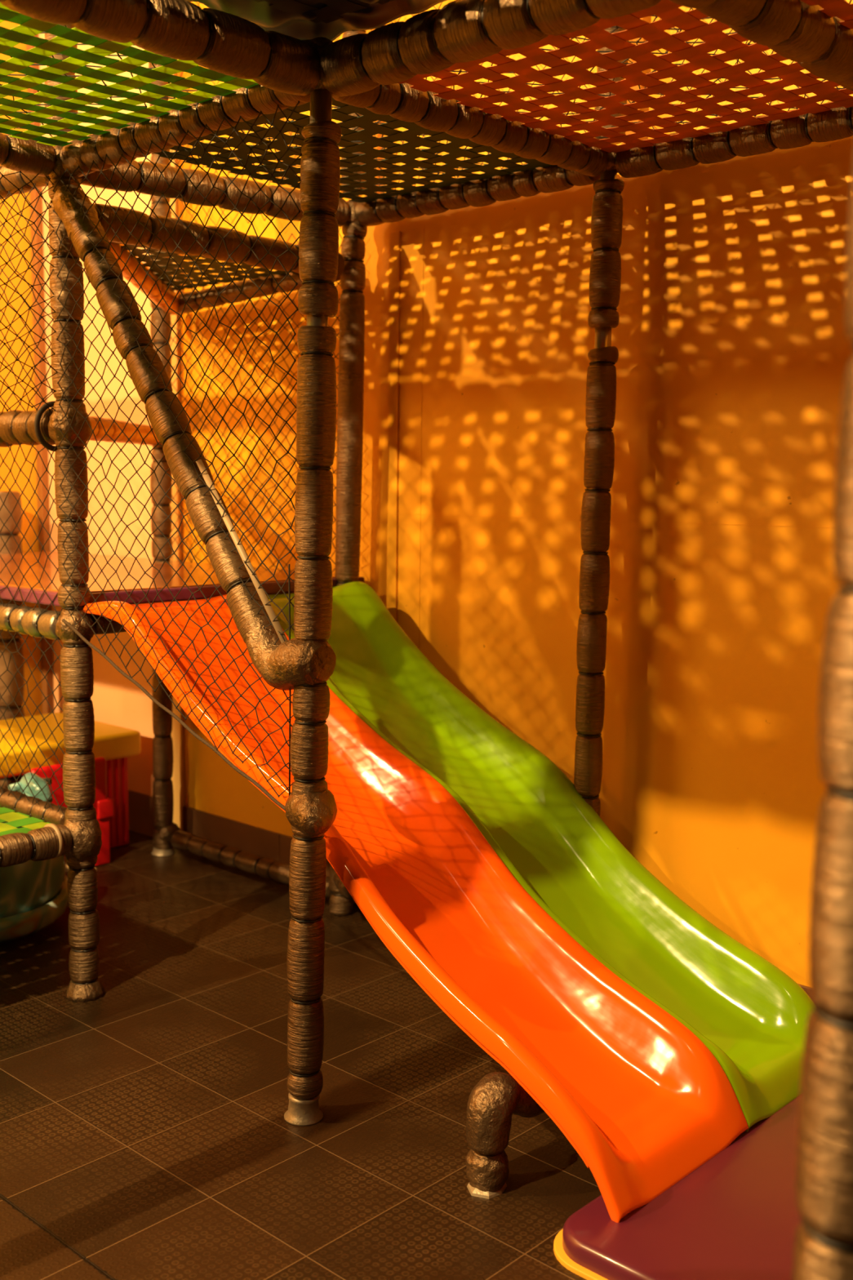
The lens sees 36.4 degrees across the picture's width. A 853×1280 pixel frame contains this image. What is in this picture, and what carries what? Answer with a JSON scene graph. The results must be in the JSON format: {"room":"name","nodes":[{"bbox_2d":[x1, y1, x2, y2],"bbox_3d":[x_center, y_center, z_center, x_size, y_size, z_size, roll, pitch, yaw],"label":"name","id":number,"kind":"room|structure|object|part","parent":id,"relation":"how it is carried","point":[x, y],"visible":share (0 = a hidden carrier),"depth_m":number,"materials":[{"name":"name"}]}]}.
{"room":"indoor playground","nodes":[
{"label":"indoor playground","id":0,"kind":"room"},
{"bbox_2d":[0,20,42,716],"bbox_3d":[-3.835,-1.492,3.509,0.120,5.000,6.120,7,9,42],"label":"wall","id":1,"kind":"structure","parent":0,"point":[30,536],"depth_m":5.68,"materials":[{"name":"orange paint"}]},
{"bbox_2d":[0,830,601,1279],"bbox_3d":[-1.407,1.307,1.609,10.000,0.050,6.220,7,9,42],"label":"floor","id":2,"kind":"structure","parent":0,"point":[145,1134],"depth_m":3.04,"materials":[{"name":"brown tile"}]},
{"bbox_2d":[0,491,24,791],"bbox_3d":[-1.804,0.081,5.586,0.135,1.434,0.188,0,7,-6],"label":"post","id":3,"kind":"object","parent":2,"relation":"on","point":[10,502],"visible":0.34,"depth_m":5.53,"materials":[{"name":"black"}]},
{"bbox_2d":[0,772,68,943],"bbox_3d":[-1.481,0.702,4.292,0.497,0.490,0.610,7,9,42],"label":"toy","id":4,"kind":"object","parent":2,"relation":"on","point":[33,895],"visible":0.56,"depth_m":4.21,"materials":[{"name":"teal plastic"}]},
{"bbox_3d":[-1.337,0.485,4.375,0.026,0.034,0.153,7,9,42],"label":"handle","id":5,"kind":"part","parent":4,"relation":"part of","materials":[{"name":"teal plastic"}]},
{"bbox_2d":[0,712,141,848],"bbox_3d":[-1.857,0.631,5.011,0.625,0.475,1.385,7,9,42],"label":"table","id":6,"kind":"object","parent":2,"relation":"on","point":[113,743],"visible":0.59,"depth_m":5.22,"materials":[{"name":"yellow plastic"}]},
{"bbox_3d":[-1.297,0.650,5.282,0.102,0.385,0.140,7,9,42],"label":"leg","id":7,"kind":"part","parent":6,"relation":"part of","materials":[{"name":"red plastic"}]},
{"bbox_2d":[29,756,113,866],"bbox_3d":[-1.419,0.664,4.989,0.242,0.425,0.348,7,9,42],"label":"chair","id":8,"kind":"object","parent":2,"relation":"on","point":[103,804],"visible":0.3,"depth_m":4.99,"materials":[{"name":"red plastic"}]},
{"bbox_3d":[-1.352,0.574,4.907,0.035,0.225,0.320,7,9,42],"label":"backrest","id":9,"kind":"part","parent":8,"relation":"part of","materials":[{"name":"red plastic"}]},
{"bbox_3d":[-1.258,0.744,5.030,0.047,0.260,0.082,7,9,42],"label":"leg","id":10,"kind":"part","parent":8,"relation":"part of","materials":[{"name":"red plastic"}]},
{"bbox_2d":[47,176,105,1002],"bbox_3d":[-0.982,-0.124,3.617,0.124,2.334,0.123,-1,7,-11],"label":"post","id":11,"kind":"object","parent":2,"relation":"on","point":[77,677],"visible":0.85,"depth_m":3.60,"materials":[{"name":"black"}]},
{"bbox_2d":[0,164,50,199],"bbox_3d":[-1.365,-1.330,3.841,0.979,0.099,0.097,7,10,42],"label":"bar","id":12,"kind":"object","parent":11,"relation":"attached to","point":[18,180],"visible":0.3,"depth_m":3.60,"materials":[{"name":"black"}]},
{"bbox_2d":[0,177,64,816],"bbox_3d":[-1.396,-0.428,3.946,1.082,1.829,0.019,7,9,42],"label":"safety net","id":13,"kind":"object","parent":12,"relation":"hanging from","point":[3,225],"visible":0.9,"depth_m":3.71,"materials":[{"name":"black fabric"}]},
{"bbox_2d":[0,133,55,177],"bbox_3d":[-1.338,-1.244,3.087,0.092,0.102,0.991,7,9,42],"label":"bar","id":14,"kind":"object","parent":11,"relation":"attached to","point":[30,157],"visible":0.88,"depth_m":3.37,"materials":[{"name":"black"}]},
{"bbox_2d":[0,170,57,411],"bbox_3d":[-1.335,-0.890,3.130,0.018,0.659,1.000,7,9,42],"label":"safety net","id":15,"kind":"object","parent":14,"relation":"hanging from","point":[2,175],"visible":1,"depth_m":3.43,"materials":[{"name":"black fabric"}]},
{"bbox_2d":[0,408,55,447],"bbox_3d":[-1.401,-0.639,3.951,1.005,0.107,0.108,7,9,42],"label":"bar","id":16,"kind":"object","parent":11,"relation":"attached to","point":[19,425],"visible":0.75,"depth_m":3.66,"materials":[{"name":"black fabric"}]},
{"bbox_2d":[34,400,57,451],"bbox_3d":[-1.032,-0.594,3.608,0.016,0.140,0.132,7,9,42],"label":"strap loop","id":17,"kind":"object","parent":16,"relation":"attached to","point":[37,417],"visible":0.48,"depth_m":3.57,"materials":[{"name":"brown"}]},
{"bbox_2d":[0,601,61,639],"bbox_3d":[-1.401,-0.085,4.012,1.018,0.090,0.092,7,9,42],"label":"bar","id":18,"kind":"object","parent":11,"relation":"attached to","point":[22,620],"visible":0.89,"depth_m":3.73,"materials":[{"name":"black"}]},
{"bbox_2d":[0,786,66,824],"bbox_3d":[-1.404,0.479,4.077,1.026,0.078,0.078,7,9,42],"label":"bar","id":19,"kind":"object","parent":11,"relation":"attached to","point":[23,806],"visible":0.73,"depth_m":3.83,"materials":[{"name":"black fabric"}]},
{"bbox_2d":[0,805,51,835],"bbox_3d":[-1.743,0.534,3.667,0.990,0.015,1.000,7,9,42],"label":"woven mat","id":20,"kind":"object","parent":19,"relation":"attached to","point":[15,820],"visible":0.84,"depth_m":3.74,"materials":[{"name":"green fabric"}]},
{"bbox_2d":[0,824,72,867],"bbox_3d":[-1.370,0.604,3.289,0.094,0.102,1.031,7,10,42],"label":"bar","id":21,"kind":"object","parent":11,"relation":"attached to","point":[42,843],"visible":0.98,"depth_m":3.56,"materials":[{"name":"black"}]},
{"bbox_2d":[44,822,63,858],"bbox_3d":[-1.048,0.563,3.632,0.098,0.098,0.012,7,9,42],"label":"ring","id":22,"kind":"object","parent":21,"relation":"attached to","point":[54,826],"visible":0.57,"depth_m":3.60,"materials":[{"name":"brown plastic"}]},
{"bbox_2d":[48,145,82,179],"bbox_3d":[-0.974,-1.280,3.483,0.116,0.102,0.118,7,9,42],"label":"pad","id":23,"kind":"object","parent":11,"relation":"attached to","point":[58,168],"visible":0.26,"depth_m":3.44,"materials":[{"name":"brown plastic"}]},
{"bbox_2d":[44,24,77,132],"bbox_3d":[-0.967,-2.103,3.385,0.091,1.493,0.088,-1,7,-13],"label":"post","id":24,"kind":"object","parent":23,"relation":"on","point":[47,36],"visible":0.13,"depth_m":3.42,"materials":[{"name":"black"}]},
{"bbox_2d":[90,613,126,635],"bbox_3d":[-0.633,-0.088,4.001,0.084,0.082,0.936,7,9,43],"label":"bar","id":25,"kind":"object","parent":11,"relation":"attached to","point":[104,623],"visible":0.04,"depth_m":3.67,"materials":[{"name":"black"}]},
{"bbox_2d":[88,416,159,445],"bbox_3d":[-1.006,-0.687,4.282,0.075,0.095,1.348,0,7,-2],"label":"bar","id":26,"kind":"object","parent":11,"relation":"attached to","point":[114,431],"visible":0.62,"depth_m":4.11,"materials":[{"name":"orange fabric"}]},
{"bbox_2d":[0,550,364,606],"bbox_3d":[-1.343,-0.244,4.705,2.035,0.043,1.140,7,9,42],"label":"deck","id":27,"kind":"object","parent":11,"relation":"attached to","point":[271,586],"visible":0.56,"depth_m":4.16,"materials":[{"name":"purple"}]},
{"bbox_2d":[59,84,310,177],"bbox_3d":[-0.599,-1.244,3.131,0.948,0.109,0.094,7,9,43],"label":"bar","id":28,"kind":"object","parent":11,"relation":"attached to","point":[247,104],"visible":0.8,"depth_m":3.10,"materials":[{"name":"black"}]},
{"bbox_2d":[0,2,258,146],"bbox_3d":[-1.000,-1.222,2.710,0.942,0.044,1.086,7,9,42],"label":"woven mat","id":29,"kind":"object","parent":28,"relation":"attached to","point":[20,61],"visible":0.77,"depth_m":2.84,"materials":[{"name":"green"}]},
{"bbox_2d":[52,101,302,810],"bbox_3d":[-0.639,-0.425,3.197,0.998,1.585,0.020,7,9,42],"label":"safety net","id":30,"kind":"object","parent":28,"relation":"hanging from","point":[130,677],"visible":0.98,"depth_m":3.13,"materials":[{"name":"black fabric"}]},
{"bbox_3d":[-0.311,0.107,2.947,0.006,0.560,0.004,7,9,42],"label":"lacing cord","id":31,"kind":"part","parent":30,"relation":"part of","materials":[{"name":"black fabric"}]},
{"bbox_2d":[52,184,336,690],"bbox_3d":[-0.602,-0.542,3.177,1.066,1.252,0.114,7,9,43],"label":"diagonal brace","id":32,"kind":"object","parent":11,"relation":"attached to","point":[288,664],"visible":0.96,"depth_m":3.13,"materials":[{"name":"black"}]},
{"bbox_2d":[64,856,97,871],"bbox_3d":[-1.485,0.855,5.123,0.560,0.012,0.060,7,9,42],"label":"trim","id":33,"kind":"structure","parent":2,"relation":"on","point":[66,865],"depth_m":5.00,"materials":[{"name":"brown"}]},
{"bbox_2d":[148,62,179,856],"bbox_3d":[-1.024,-0.830,4.990,0.113,3.401,0.124,-1,7,-14],"label":"post","id":34,"kind":"object","parent":2,"relation":"on","point":[162,743],"visible":0.44,"depth_m":5.08,"materials":[{"name":"black fabric"}]},
{"bbox_2d":[108,240,179,315],"bbox_3d":[-0.954,-1.204,4.221,0.082,0.122,1.317,1,7,0],"label":"bar","id":35,"kind":"object","parent":34,"relation":"attached to","point":[154,295],"visible":0.54,"depth_m":4.30,"materials":[{"name":"beige plastic"}]},
{"bbox_2d":[119,243,294,290],"bbox_3d":[-0.965,-1.223,4.195,0.917,0.003,0.954,7,9,42],"label":"woven mat","id":36,"kind":"object","parent":35,"relation":"on","point":[185,265],"visible":0.44,"depth_m":4.32,"materials":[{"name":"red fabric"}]},
{"bbox_2d":[169,226,342,572],"bbox_3d":[-0.637,-0.836,4.654,1.004,1.186,0.018,7,9,42],"label":"safety net","id":37,"kind":"object","parent":34,"relation":"attached to","point":[340,227],"visible":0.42,"depth_m":4.67,"materials":[{"name":"black fabric"}]},
{"bbox_2d":[284,88,341,1126],"bbox_3d":[-0.249,-0.034,2.898,0.123,2.336,0.153,-3,8,-29],"label":"post","id":38,"kind":"object","parent":2,"relation":"on","point":[310,807],"visible":0.96,"depth_m":2.87,"materials":[{"name":"black"}]},
{"bbox_2d":[302,36,334,96],"bbox_3d":[-0.225,-1.226,2.775,0.140,0.117,0.138,7,9,42],"label":"pad","id":39,"kind":"object","parent":38,"relation":"attached to","point":[319,42],"visible":0.19,"depth_m":2.73,"materials":[{"name":"brown plastic"}]},
{"bbox_2d":[319,0,661,96],"bbox_3d":[0.096,-1.171,2.479,0.800,0.114,0.117,7,9,43],"label":"bar","id":40,"kind":"object","parent":38,"relation":"attached to","point":[434,40],"visible":1,"depth_m":2.47,"materials":[{"name":"black"}]},
{"bbox_2d":[398,0,852,153],"bbox_3d":[0.454,-1.236,2.849,0.827,0.045,0.978,7,9,42],"label":"woven mat","id":41,"kind":"object","parent":40,"relation":"attached to","point":[671,15],"visible":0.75,"depth_m":2.84,"materials":[{"name":"red"}]},
{"bbox_2d":[328,220,367,915],"bbox_3d":[-0.266,-0.206,4.348,0.133,2.335,0.087,7,9,43],"label":"post","id":42,"kind":"object","parent":2,"relation":"on","point":[353,278],"visible":0.48,"depth_m":4.24,"materials":[{"name":"black"}]},
{"bbox_2d":[77,160,349,226],"bbox_3d":[-0.606,-1.327,3.838,0.943,0.108,0.097,-6,9,-44],"label":"bar","id":43,"kind":"object","parent":42,"relation":"attached to","point":[342,214],"visible":0.61,"depth_m":3.76,"materials":[{"name":"black"}]},
{"bbox_2d":[93,203,344,278],"bbox_3d":[-0.603,-1.181,3.870,0.096,0.101,0.902,7,9,43],"label":"bar","id":44,"kind":"object","parent":42,"relation":"attached to","point":[232,240],"visible":0.69,"depth_m":3.75,"materials":[{"name":"black"}]},
{"bbox_2d":[170,830,331,897],"bbox_3d":[-0.658,0.828,4.827,0.907,0.076,0.078,7,9,42],"label":"bar","id":45,"kind":"object","parent":42,"relation":"attached to","point":[219,852],"visible":0.7,"depth_m":4.85,"materials":[{"name":"black"}]},
{"bbox_2d":[177,272,340,314],"bbox_3d":[-0.614,-1.235,4.561,0.882,0.107,0.074,7,9,42],"label":"bar","id":46,"kind":"object","parent":42,"relation":"attached to","point":[231,292],"visible":0.66,"depth_m":4.58,"materials":[{"name":"black"}]},
{"bbox_2d":[333,872,352,898],"bbox_3d":[-0.271,0.824,4.378,0.067,0.069,0.146,-1,7,-16],"label":"bar","id":47,"kind":"object","parent":42,"relation":"attached to","point":[339,884],"visible":0.39,"depth_m":4.31,"materials":[{"name":"black"}]},
{"bbox_2d":[346,200,357,222],"bbox_3d":[-0.238,-1.374,4.195,0.105,0.094,0.104,3,7,18],"label":"pad","id":48,"kind":"object","parent":42,"relation":"attached to","point":[352,218],"visible":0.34,"depth_m":4.15,"materials":[{"name":"brown plastic"}]},
{"bbox_2d":[340,30,366,195],"bbox_3d":[-0.225,-2.179,4.096,0.088,1.492,0.088,0,7,-7],"label":"post","id":49,"kind":"object","parent":48,"relation":"on","point":[348,33],"visible":0.07,"depth_m":4.13,"materials":[{"name":"black"}]},
{"bbox_2d":[169,1,839,226],"bbox_3d":[0.215,-2.124,3.730,3.217,1.526,0.015,7,9,42],"label":"safety net","id":50,"kind":"object","parent":49,"relation":"attached to","point":[196,2],"visible":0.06,"depth_m":3.99,"materials":[{"name":"black fabric"}]},
{"bbox_2d":[355,163,600,226],"bbox_3d":[0.129,-1.333,3.856,0.916,0.100,0.095,7,9,43],"label":"bar","id":51,"kind":"object","parent":42,"relation":"attached to","point":[477,193],"visible":0.8,"depth_m":3.81,"materials":[{"name":"black"}]},
{"bbox_2d":[465,1071,544,1199],"bbox_3d":[0.284,1.026,2.908,0.099,0.238,0.551,7,9,42],"label":"elbow foot","id":52,"kind":"object","parent":2,"relation":"on","point":[492,1102],"visible":0.89,"depth_m":2.72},
{"bbox_3d":[0.129,1.155,2.758,0.078,0.015,0.095,4,7,23],"label":"plate","id":53,"kind":"part","parent":52,"relation":"part of","materials":[{"name":"beige"}]},
{"bbox_2d":[573,169,624,816],"bbox_3d":[0.473,-0.114,3.667,0.108,2.333,0.088,7,9,41],"label":"post","id":54,"kind":"object","parent":2,"relation":"on","point":[606,219],"visible":0.73,"depth_m":3.60,"materials":[{"name":"black fabric"}]},
{"bbox_2d":[332,82,609,176],"bbox_3d":[0.136,-1.252,3.148,0.096,0.093,0.950,7,9,43],"label":"bar","id":55,"kind":"object","parent":54,"relation":"attached to","point":[402,102],"visible":0.74,"depth_m":3.10,"materials":[{"name":"black"}]},
{"bbox_2d":[152,97,554,202],"bbox_3d":[-0.219,-1.318,3.471,0.886,0.045,0.968,7,9,42],"label":"woven mat","id":56,"kind":"object","parent":55,"relation":"attached to","point":[342,111],"visible":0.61,"depth_m":3.48,"materials":[{"name":"black fabric"}]},
{"bbox_2d":[604,152,617,173],"bbox_3d":[0.493,-1.303,3.518,0.103,0.083,0.104,7,9,42],"label":"pad","id":57,"kind":"object","parent":54,"relation":"attached to","point":[611,166],"visible":0.18,"depth_m":3.48,"materials":[{"name":"brown plastic"}]},
{"bbox_2d":[594,25,629,144],"bbox_3d":[0.505,-2.090,3.424,0.089,1.493,0.089,7,9,42],"label":"post","id":58,"kind":"object","parent":57,"relation":"on","point":[609,29],"visible":0.09,"depth_m":3.46,"materials":[{"name":"black"}]},
{"bbox_2d":[614,101,852,177],"bbox_3d":[1.016,-1.228,3.038,1.337,0.093,0.093,7,9,42],"label":"bar","id":59,"kind":"object","parent":54,"relation":"attached to","point":[835,124],"visible":0.74,"depth_m":3.22,"materials":[{"name":"black"}]},
{"bbox_2d":[669,0,852,90],"bbox_3d":[0.748,-1.166,2.508,0.118,0.114,1.060,7,9,42],"label":"bar","id":60,"kind":"object","parent":59,"relation":"attached to","point":[797,31],"visible":0.93,"depth_m":2.39,"materials":[{"name":"black"}]},
{"bbox_2d":[800,0,852,29],"bbox_3d":[0.991,-1.169,2.353,0.509,0.043,0.981,7,9,42],"label":"woven mat","id":61,"kind":"object","parent":60,"relation":"attached to","point":[842,10],"visible":1,"depth_m":2.39,"materials":[{"name":"red fabric"}]},
{"bbox_2d":[553,1095,801,1279],"bbox_3d":[0.996,1.166,2.592,1.055,0.052,1.175,7,9,42],"label":"mat","id":62,"kind":"object","parent":2,"relation":"on","point":[736,1215],"visible":0.49,"depth_m":2.53,"materials":[{"name":"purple plastic"}]},
{"bbox_2d":[82,594,748,1222],"bbox_3d":[-0.122,0.501,3.259,1.828,1.114,0.543,7,9,42],"label":"slide","id":63,"kind":"object","parent":62,"relation":"on","point":[642,1100],"visible":0.76,"depth_m":3.12,"materials":[{"name":"orange plastic"}]},
{"bbox_2d":[266,581,814,1131],"bbox_3d":[0.210,0.457,3.613,1.828,1.125,0.511,7,9,42],"label":"slide","id":64,"kind":"object","parent":62,"relation":"on","point":[749,1013],"visible":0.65,"depth_m":3.57,"materials":[{"name":"green plastic"}]},
{"bbox_2d":[792,169,852,1279],"bbox_3d":[0.384,0.153,1.118,0.112,2.402,0.098,1,7,6],"label":"post","id":65,"kind":"object","parent":2,"relation":"on","point":[824,1242],"visible":1,"depth_m":1.11,"materials":[{"name":"black"}]},
{"bbox_3d":[-0.921,0.044,2.199,0.094,2.332,0.093,7,9,42],"label":"post","id":66,"kind":"object","parent":2,"relation":"on","visible":0},
{"bbox_2d":[0,0,319,95],"bbox_3d":[-0.634,-1.163,2.340,0.115,0.114,1.129,7,9,43],"label":"bar","id":67,"kind":"object","parent":66,"relation":"attached to","point":[220,42],"visible":1,"depth_m":2.49,"materials":[{"name":"black"}]},
{"bbox_3d":[-0.560,-1.089,1.737,0.863,0.104,0.105,7,9,42],"label":"bar","id":68,"kind":"object","parent":66,"relation":"attached to","visible":0},
{"bbox_2d":[185,0,447,41],"bbox_3d":[-0.566,-1.250,2.420,1.701,0.040,1.071,7,9,42],"label":"cover","id":69,"kind":"object","parent":68,"relation":"on","point":[299,26],"visible":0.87,"depth_m":2.65,"materials":[{"name":"plastic"}]},
{"bbox_2d":[253,0,394,23],"bbox_3d":[-0.256,-1.218,2.081,0.823,0.046,0.966,7,9,42],"label":"woven mat","id":70,"kind":"object","parent":69,"relation":"on","point":[331,12],"visible":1,"depth_m":2.60,"materials":[{"name":"black"}]},
{"bbox_2d":[38,0,852,986],"bbox_3d":[1.310,-1.370,2.994,8.370,5.000,0.120,7,9,42],"label":"wall","id":71,"kind":"structure","parent":0,"point":[734,347],"depth_m":3.74,"materials":[{"name":"orange paint"}]},
{"bbox_2d":[26,34,53,714],"bbox_3d":[-1.702,-1.724,5.668,0.045,5.000,0.035,7,9,42],"label":"trim","id":72,"kind":"structure","parent":71,"relation":"attached to","point":[42,491],"depth_m":5.73,"materials":[{"name":"brown"}]},
{"bbox_2d":[128,789,155,837],"bbox_3d":[-1.374,0.714,5.642,0.905,0.172,0.012,7,9,42],"label":"baseboard","id":73,"kind":"structure","parent":71,"relation":"attached to","point":[140,805],"depth_m":5.48,"materials":[{"name":"brown wood"}]},
{"bbox_2d":[168,58,185,831],"bbox_3d":[-0.988,-1.649,5.022,0.075,4.980,0.018,7,9,42],"label":"trim","id":74,"kind":"structure","parent":71,"relation":"attached to","point":[177,734],"depth_m":5.17,"materials":[{"name":"brown"}]},
{"bbox_2d":[386,231,400,621],"bbox_3d":[-0.115,-0.276,4.359,0.045,2.128,0.008,7,9,42],"label":"trim","id":75,"kind":"structure","parent":71,"relation":"attached to","point":[394,237],"depth_m":4.30,"materials":[{"name":"orange paint"}]},
{"bbox_2d":[182,805,813,1000],"bbox_3d":[0.705,0.967,3.724,4.625,0.172,0.012,7,9,42],"label":"baseboard","id":76,"kind":"structure","parent":71,"relation":"attached to","point":[260,842],"depth_m":5.03,"materials":[{"name":"brown wood"}]},
{"bbox_2d":[398,226,834,648],"bbox_3d":[1.745,-0.050,2.648,5.030,2.128,0.002,7,9,42],"label":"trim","id":77,"kind":"structure","parent":71,"relation":"attached to","point":[420,513],"depth_m":4.17,"materials":[{"name":"orange paint"}]}
]}

